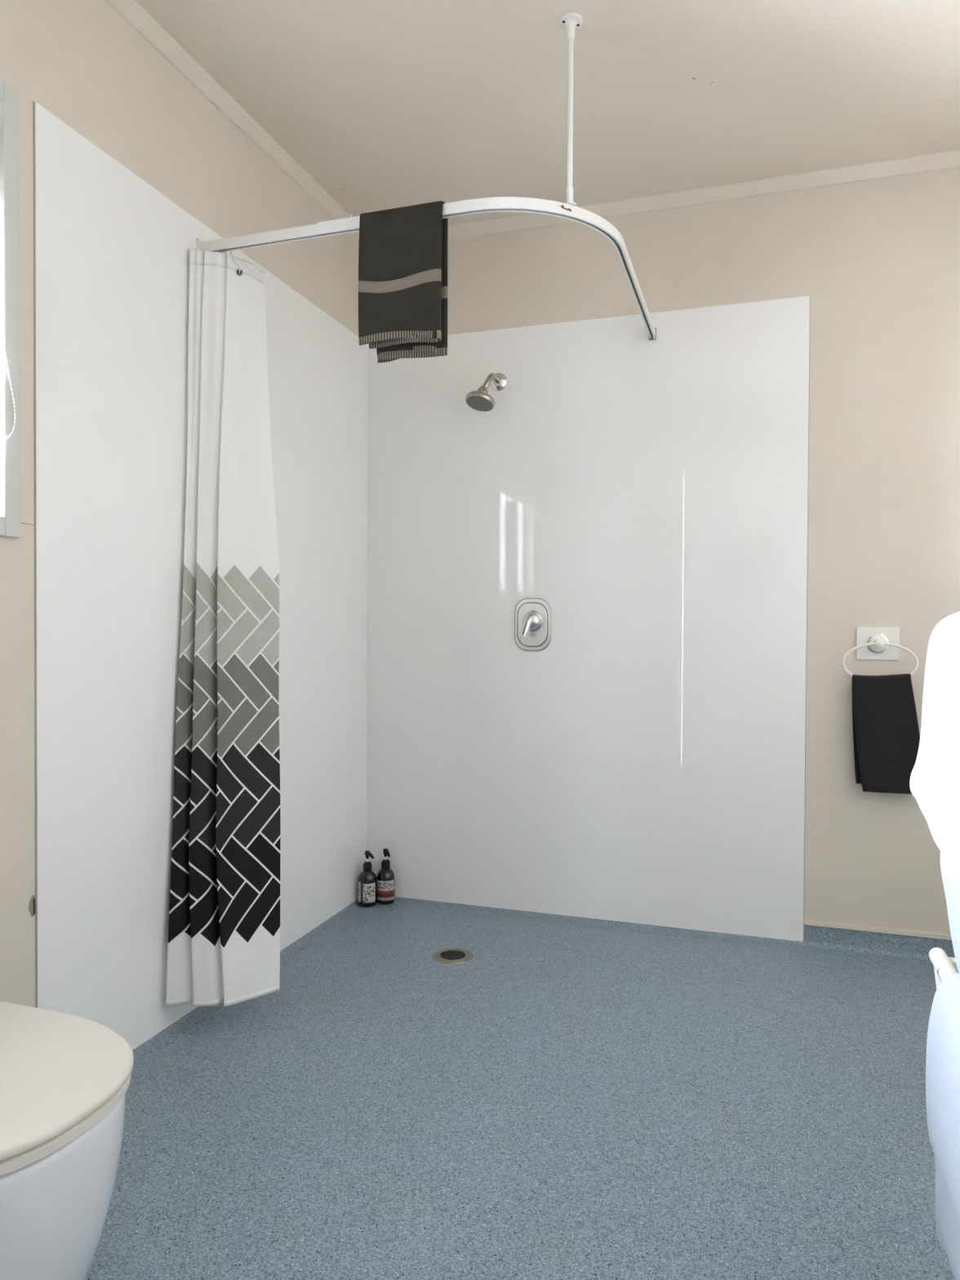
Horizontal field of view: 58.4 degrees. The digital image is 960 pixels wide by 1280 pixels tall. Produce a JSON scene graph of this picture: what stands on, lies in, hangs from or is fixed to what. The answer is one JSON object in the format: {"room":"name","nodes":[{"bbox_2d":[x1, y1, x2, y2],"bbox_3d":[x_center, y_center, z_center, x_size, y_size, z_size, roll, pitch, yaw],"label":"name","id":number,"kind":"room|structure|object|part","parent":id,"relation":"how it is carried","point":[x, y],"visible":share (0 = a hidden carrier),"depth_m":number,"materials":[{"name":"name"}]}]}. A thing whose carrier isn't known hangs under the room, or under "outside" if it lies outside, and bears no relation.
{"room":"bathroom","nodes":[
{"label":"bathroom","id":0,"kind":"room"},
{"bbox_2d":[0,0,359,1007],"bbox_3d":[-0.945,-0.223,1.665,0.100,2.402,3.320,1,1,18],"label":"wall","id":1,"kind":"structure","parent":0,"point":[81,61],"depth_m":1.80,"materials":[{"name":"beige paint"}]},
{"bbox_2d":[0,77,20,537],"bbox_3d":[-1.060,-0.617,1.255,0.099,0.851,0.854,1,1,18],"label":"window","id":2,"kind":"structure","parent":1,"relation":"in","point":[10,459],"depth_m":1.62,"materials":[{"name":"paint"}]},
{"bbox_2d":[28,894,35,916],"bbox_3d":[-0.887,0.527,1.701,0.002,0.042,0.014,1,1,18],"label":"chip","id":3,"kind":"object","parent":1,"relation":"attached to","point":[32,903],"visible":1,"depth_m":1.70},
{"bbox_2d":[32,101,37,1008],"bbox_3d":[-0.880,-0.055,1.702,0.003,2.003,0.002,1,1,18],"label":"trim","id":4,"kind":"structure","parent":1,"relation":"attached to","point":[33,102],"depth_m":1.70,"materials":[{"name":"grey plastic"}]},
{"bbox_2d":[35,102,368,1050],"bbox_3d":[-0.645,-0.065,2.418,0.004,2.003,1.506,1,1,18],"label":"shower wall panel","id":5,"kind":"object","parent":1,"relation":"attached to","point":[112,251],"visible":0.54,"depth_m":1.99,"materials":[{"name":"white plastic"}]},
{"bbox_2d":[195,196,656,340],"bbox_3d":[0.051,-0.993,2.227,1.434,0.048,0.602,0,1,-26],"label":"track","id":6,"kind":"object","parent":5,"relation":"attached to","point":[495,204],"visible":0.87,"depth_m":2.06,"materials":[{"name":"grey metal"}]},
{"bbox_2d":[165,248,280,1006],"bbox_3d":[-0.627,-0.049,2.118,0.265,1.840,0.177,0,1,-11],"label":"shower curtain","id":7,"kind":"object","parent":6,"relation":"hanging from","point":[224,929],"visible":1,"depth_m":2.14,"materials":[{"name":"fabric"}]},
{"bbox_2d":[229,248,239,273],"bbox_3d":[-0.620,-0.955,2.169,0.011,0.054,0.029,1,1,36],"label":"curtain hook","id":8,"kind":"object","parent":6,"relation":"hanging from","point":[231,251],"visible":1,"depth_m":2.16,"materials":[{"name":"white plastic"}]},
{"bbox_2d":[358,200,448,363],"bbox_3d":[-0.179,-0.835,2.010,0.208,0.346,0.070,1,1,18],"label":"bath towel","id":9,"kind":"object","parent":6,"relation":"hanging from","point":[403,251],"visible":1,"depth_m":1.99,"materials":[{"name":"black fabric"}]},
{"bbox_2d":[104,0,359,244],"bbox_3d":[-0.878,-1.404,1.628,0.029,0.037,3.120,1,1,18],"label":"trim","id":10,"kind":"structure","parent":1,"relation":"attached to","point":[131,11],"depth_m":2.24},
{"bbox_2d":[132,899,363,1068],"bbox_3d":[-0.881,0.927,1.659,0.045,0.066,3.120,1,1,18],"label":"baseboard","id":11,"kind":"structure","parent":1,"relation":"attached to","point":[178,1028],"depth_m":2.19,"materials":[{"name":"plastic"}]},
{"bbox_2d":[85,902,955,1279],"bbox_3d":[0.214,0.999,1.303,2.550,0.060,3.320,1,1,18],"label":"floor","id":12,"kind":"structure","parent":0,"point":[558,1100],"depth_m":1.73,"materials":[{"name":"plastic"}]},
{"bbox_2d":[0,1001,133,1279],"bbox_3d":[-0.754,0.568,1.108,0.622,0.800,0.376,1,1,18],"label":"toilet","id":13,"kind":"object","parent":12,"relation":"on","point":[65,1078],"visible":1,"depth_m":1.02,"materials":[{"name":"white ceramic"}]},
{"bbox_3d":[-0.759,0.773,1.113,0.614,0.388,0.360,1,1,18],"label":"bowl","id":14,"kind":"part","parent":13,"relation":"part of","materials":[{"name":"white ceramic"}]},
{"bbox_3d":[-0.689,0.569,1.087,0.480,0.016,0.372,1,1,18],"label":"seat","id":15,"kind":"part","parent":13,"relation":"part of","materials":[{"name":"white plastic"}]},
{"bbox_3d":[-0.688,0.552,1.087,0.482,0.012,0.376,1,1,18],"label":"lid","id":16,"kind":"part","parent":13,"relation":"part of","materials":[{"name":"white plastic"}]},
{"bbox_2d":[357,850,376,906],"bbox_3d":[-0.400,0.844,3.049,0.066,0.193,0.066,1,1,43],"label":"pump bottle","id":17,"kind":"object","parent":12,"relation":"on","point":[366,886],"visible":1,"depth_m":3.03,"materials":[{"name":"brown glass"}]},
{"bbox_2d":[376,848,395,904],"bbox_3d":[-0.338,0.844,3.078,0.066,0.193,0.066,0,1,-30],"label":"pump bottle","id":18,"kind":"object","parent":12,"relation":"on","point":[385,879],"visible":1,"depth_m":3.06,"materials":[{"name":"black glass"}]},
{"bbox_2d":[432,947,473,964],"bbox_3d":[-0.081,0.947,2.581,0.123,0.004,0.123,1,1,18],"label":"floor drain","id":19,"kind":"object","parent":12,"relation":"on","point":[451,955],"visible":1,"depth_m":2.58,"materials":[{"name":"silver metal"}]},
{"bbox_2d":[928,947,958,989],"bbox_3d":[0.795,0.495,1.067,0.305,0.960,0.730,1,1,18],"label":"towel stand","id":20,"kind":"object","parent":12,"relation":"on","point":[944,966],"visible":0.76,"depth_m":1.41,"materials":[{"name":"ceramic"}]},
{"bbox_2d":[909,611,959,881],"bbox_3d":[0.658,0.137,1.090,0.149,0.357,0.496,1,1,18],"label":"bath towel","id":21,"kind":"object","parent":20,"relation":"hanging from","point":[935,778],"visible":1,"depth_m":1.16,"materials":[{"name":"white fabric"}]},
{"bbox_3d":[0.794,0.753,1.436,0.072,0.435,0.020,1,1,18],"label":"leg","id":22,"kind":"part","parent":20,"relation":"part of","materials":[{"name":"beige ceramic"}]},
{"bbox_2d":[925,973,959,1279],"bbox_3d":[0.659,0.721,1.082,0.118,0.434,0.467,1,1,18],"label":"bath towel","id":23,"kind":"object","parent":20,"relation":"hanging from","point":[943,1042],"visible":1,"depth_m":1.21,"materials":[{"name":"white fabric"}]},
{"bbox_2d":[940,851,959,973],"bbox_3d":[0.663,0.256,1.081,0.066,0.518,0.476,1,1,18],"label":"bath towel","id":24,"kind":"object","parent":20,"relation":"hanging from","point":[951,883],"visible":0.32,"depth_m":1.28,"materials":[{"name":"white fabric"}]},
{"bbox_2d":[135,0,959,226],"bbox_3d":[0.225,-1.437,1.267,2.550,0.050,3.320,1,1,18],"label":"ceiling","id":25,"kind":"structure","parent":0,"point":[405,103],"depth_m":2.21,"materials":[{"name":"beige paint"}]},
{"bbox_2d":[559,12,582,206],"bbox_3d":[0.208,-1.211,1.978,0.054,0.424,0.054,1,1,18],"label":"support post","id":26,"kind":"object","parent":25,"relation":"attached to","point":[570,22],"visible":0.96,"depth_m":1.97,"materials":[{"name":"white plastic"}]},
{"bbox_3d":[0.208,-1.202,1.978,0.012,0.382,0.012,1,1,18],"label":"rod","id":27,"kind":"part","parent":26,"relation":"part of","materials":[{"name":"white metal"}]},
{"bbox_2d":[564,186,577,206],"bbox_3d":[0.207,-1.020,1.980,0.033,0.042,0.033,1,1,18],"label":"socket","id":28,"kind":"object","parent":26,"relation":"attached to","point":[569,189],"depth_m":1.97,"materials":[{"name":"white metal"}]},
{"bbox_2d":[447,167,959,934],"bbox_3d":[0.720,-0.231,2.815,2.350,2.402,0.100,1,1,18],"label":"wall","id":29,"kind":"structure","parent":0,"point":[877,261],"depth_m":2.63,"materials":[{"name":"beige paint"}]},
{"bbox_2d":[366,295,809,942],"bbox_3d":[0.301,-0.067,2.899,1.497,2.003,0.004,1,1,18],"label":"shower wall panel","id":30,"kind":"object","parent":29,"relation":"attached to","point":[645,764],"visible":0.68,"depth_m":2.87,"materials":[{"name":"white plastic"}]},
{"bbox_2d":[465,373,506,411],"bbox_3d":[0.016,-0.844,2.890,0.106,0.152,0.170,1,1,18],"label":"shower","id":31,"kind":"object","parent":30,"relation":"attached to","point":[480,400],"visible":1,"depth_m":2.86,"materials":[{"name":"silver metal"}]},
{"bbox_3d":[0.041,-0.867,2.906,0.035,0.072,0.113,1,1,29],"label":"shower arm","id":32,"kind":"part","parent":31,"relation":"part of","materials":[{"name":"silver metal"}]},
{"bbox_2d":[514,598,550,651],"bbox_3d":[0.168,-0.052,2.901,0.126,0.180,0.074,1,1,18],"label":"shower mixer","id":33,"kind":"object","parent":30,"relation":"attached to","point":[532,615],"visible":1,"depth_m":2.92,"materials":[{"name":"silver metal"}]},
{"bbox_3d":[0.159,-0.046,2.889,0.051,0.076,0.029,0,1,-35],"label":"lever","id":34,"kind":"part","parent":33,"relation":"part of","materials":[{"name":"silver metal"}]},
{"bbox_3d":[0.178,-0.052,2.932,0.102,0.147,0.003,1,1,18],"label":"raised plate","id":35,"kind":"part","parent":33,"relation":"part of","materials":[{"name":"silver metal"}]},
{"bbox_2d":[392,896,955,964],"bbox_3d":[0.692,0.918,2.763,2.350,0.066,0.045,1,1,18],"label":"baseboard","id":36,"kind":"structure","parent":29,"relation":"attached to","point":[900,948],"depth_m":2.67,"materials":[{"name":"plastic"}]},
{"bbox_2d":[448,149,959,240],"bbox_3d":[0.705,-1.413,2.737,2.350,0.037,0.029,1,1,18],"label":"trim","id":37,"kind":"structure","parent":29,"relation":"attached to","point":[949,159],"depth_m":2.71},
{"bbox_2d":[803,295,810,940],"bbox_3d":[1.014,-0.060,2.667,0.002,2.003,0.003,1,1,18],"label":"trim","id":38,"kind":"structure","parent":29,"relation":"attached to","point":[810,295],"depth_m":2.67,"materials":[{"name":"grey plastic"}]},
{"bbox_2d":[804,920,951,940],"bbox_3d":[1.413,0.884,2.548,0.847,0.016,0.005,1,1,18],"label":"trim","id":39,"kind":"structure","parent":29,"relation":"attached to","point":[810,922],"depth_m":2.61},
{"bbox_2d":[841,626,918,676],"bbox_3d":[1.200,0.045,2.583,0.210,0.170,0.050,1,1,18],"label":"towel ring","id":40,"kind":"object","parent":29,"relation":"attached to","point":[872,642],"visible":1,"depth_m":2.59,"materials":[{"name":"white plastic"}]},
{"bbox_2d":[852,673,919,794],"bbox_3d":[1.219,0.277,2.564,0.203,0.355,0.044,1,1,18],"label":"hand towel","id":41,"kind":"object","parent":40,"relation":"hanging from","point":[886,735],"visible":0.92,"depth_m":2.55,"materials":[{"name":"black fabric"}]},
{"bbox_3d":[-1.050,-0.891,1.248,0.039,0.209,0.768,1,1,18],"label":"roller blind","id":42,"kind":"object","parent":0,"visible":0},
{"bbox_2d":[0,284,16,456],"bbox_3d":[-0.889,-0.653,1.598,0.005,0.623,0.060,1,1,18],"label":"chain","id":43,"kind":"object","parent":42,"relation":"hanging from","point":[2,340],"visible":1,"depth_m":1.61,"materials":[{"name":"white"}]}
]}

